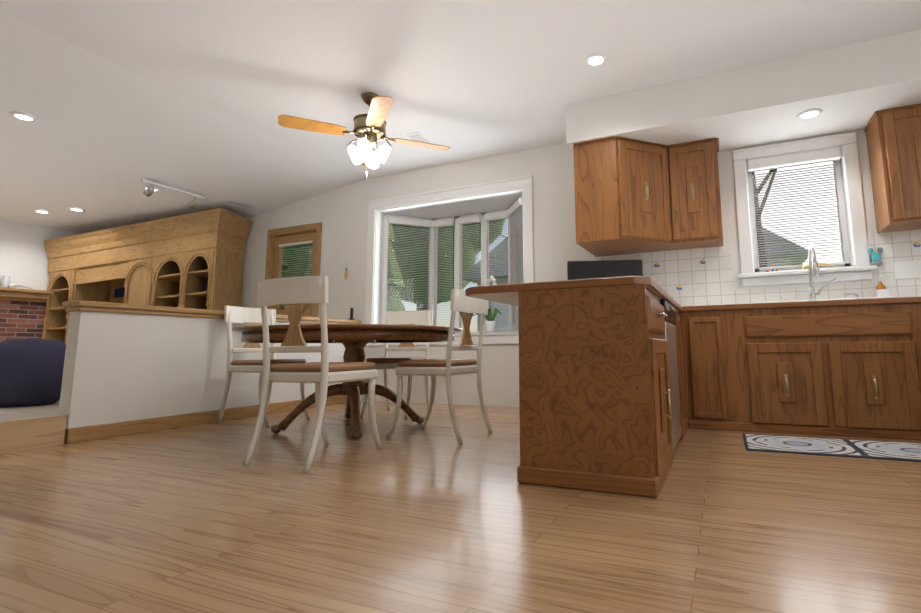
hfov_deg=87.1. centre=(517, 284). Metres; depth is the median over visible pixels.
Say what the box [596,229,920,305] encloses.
tile backsplash
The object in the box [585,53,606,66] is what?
recessed light
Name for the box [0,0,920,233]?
ceiling
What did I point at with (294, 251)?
window
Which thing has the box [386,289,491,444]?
chair
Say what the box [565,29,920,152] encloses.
ceiling soffit
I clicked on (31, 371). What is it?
sofa
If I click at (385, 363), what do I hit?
chair
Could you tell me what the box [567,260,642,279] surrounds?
television
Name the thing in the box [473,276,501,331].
orchid
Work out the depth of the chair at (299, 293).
2.65 m
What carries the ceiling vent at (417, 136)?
in the ceiling
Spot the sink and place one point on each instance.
(813, 267)
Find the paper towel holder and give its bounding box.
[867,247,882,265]
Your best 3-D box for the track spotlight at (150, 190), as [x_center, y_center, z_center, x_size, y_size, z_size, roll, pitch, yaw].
[-4.088,-1.053,5.705,0.129,0.168,0.700,-4,-8,23]
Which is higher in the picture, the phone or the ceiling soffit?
the ceiling soffit
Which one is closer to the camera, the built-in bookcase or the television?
the television
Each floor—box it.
[0,400,67,427]
[0,401,920,612]
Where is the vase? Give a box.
[1,275,32,288]
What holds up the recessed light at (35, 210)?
in the ceiling
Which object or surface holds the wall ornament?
attached to the wall at (341, 214)
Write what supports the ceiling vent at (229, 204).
in the ceiling
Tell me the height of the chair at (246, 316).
1.007 m
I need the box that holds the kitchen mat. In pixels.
[743,434,920,461]
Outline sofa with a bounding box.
[0,338,65,407]
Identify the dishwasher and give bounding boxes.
[660,299,681,450]
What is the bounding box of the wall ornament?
[344,267,347,278]
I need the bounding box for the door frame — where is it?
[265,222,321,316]
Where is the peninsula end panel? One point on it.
(594, 402)
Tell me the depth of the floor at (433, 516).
1.64 m
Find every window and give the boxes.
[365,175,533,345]
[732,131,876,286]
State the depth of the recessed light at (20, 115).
4.10 m
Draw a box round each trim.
[0,287,53,302]
[62,300,361,443]
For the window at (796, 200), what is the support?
in the wall at (341, 214)
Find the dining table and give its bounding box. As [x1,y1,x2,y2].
[232,324,461,439]
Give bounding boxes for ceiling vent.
[222,203,249,210]
[406,132,433,143]
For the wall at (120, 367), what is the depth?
3.76 m
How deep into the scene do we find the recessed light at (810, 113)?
3.77 m
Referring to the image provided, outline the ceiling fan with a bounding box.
[278,92,449,179]
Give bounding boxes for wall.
[0,220,79,341]
[58,311,344,428]
[241,129,876,406]
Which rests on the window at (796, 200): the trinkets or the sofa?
the trinkets
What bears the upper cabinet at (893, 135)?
attached to the wall at (341, 214)
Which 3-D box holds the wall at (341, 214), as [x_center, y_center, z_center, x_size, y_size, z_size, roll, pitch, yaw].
[-0.079,-0.091,5.284,12.650,2.910,0.160,-4,-8,23]
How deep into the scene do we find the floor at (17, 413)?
3.41 m
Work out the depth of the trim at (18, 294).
6.12 m
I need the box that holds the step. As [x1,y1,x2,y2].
[0,415,66,453]
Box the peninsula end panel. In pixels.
[517,284,660,497]
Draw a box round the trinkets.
[766,262,834,271]
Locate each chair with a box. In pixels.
[216,305,309,426]
[242,276,381,471]
[360,310,432,418]
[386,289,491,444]
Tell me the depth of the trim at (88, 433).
3.81 m
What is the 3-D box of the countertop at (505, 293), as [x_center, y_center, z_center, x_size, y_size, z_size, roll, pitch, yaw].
[0.481,0.109,3.044,0.930,0.040,1.760,-4,-8,23]
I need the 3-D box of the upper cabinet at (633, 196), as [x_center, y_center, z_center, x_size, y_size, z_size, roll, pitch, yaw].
[1.190,-0.824,4.346,1.180,0.950,0.719,-4,-8,23]
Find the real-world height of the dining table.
0.770 m
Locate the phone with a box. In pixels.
[348,308,354,319]
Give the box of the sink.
[757,246,894,302]
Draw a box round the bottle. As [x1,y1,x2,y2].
[876,276,888,296]
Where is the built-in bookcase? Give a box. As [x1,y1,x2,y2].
[42,208,251,343]
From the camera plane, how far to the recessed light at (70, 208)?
5.98 m
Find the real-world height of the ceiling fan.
0.744 m
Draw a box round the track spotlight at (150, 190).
[140,179,203,207]
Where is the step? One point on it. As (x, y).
(24, 434)
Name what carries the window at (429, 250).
in the wall at (341, 214)
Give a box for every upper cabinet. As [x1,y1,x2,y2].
[573,136,722,256]
[864,103,920,232]
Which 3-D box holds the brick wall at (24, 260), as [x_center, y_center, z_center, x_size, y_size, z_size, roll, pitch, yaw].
[-7.130,-0.050,5.277,0.776,2.850,5.770,-4,-8,23]
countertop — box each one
[465,276,682,311]
[683,296,920,311]
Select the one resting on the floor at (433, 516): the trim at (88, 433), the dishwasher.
the dishwasher
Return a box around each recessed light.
[9,112,37,121]
[32,209,50,213]
[68,207,85,211]
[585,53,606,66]
[797,108,821,119]
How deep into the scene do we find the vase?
5.99 m
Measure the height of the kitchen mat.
0.011 m

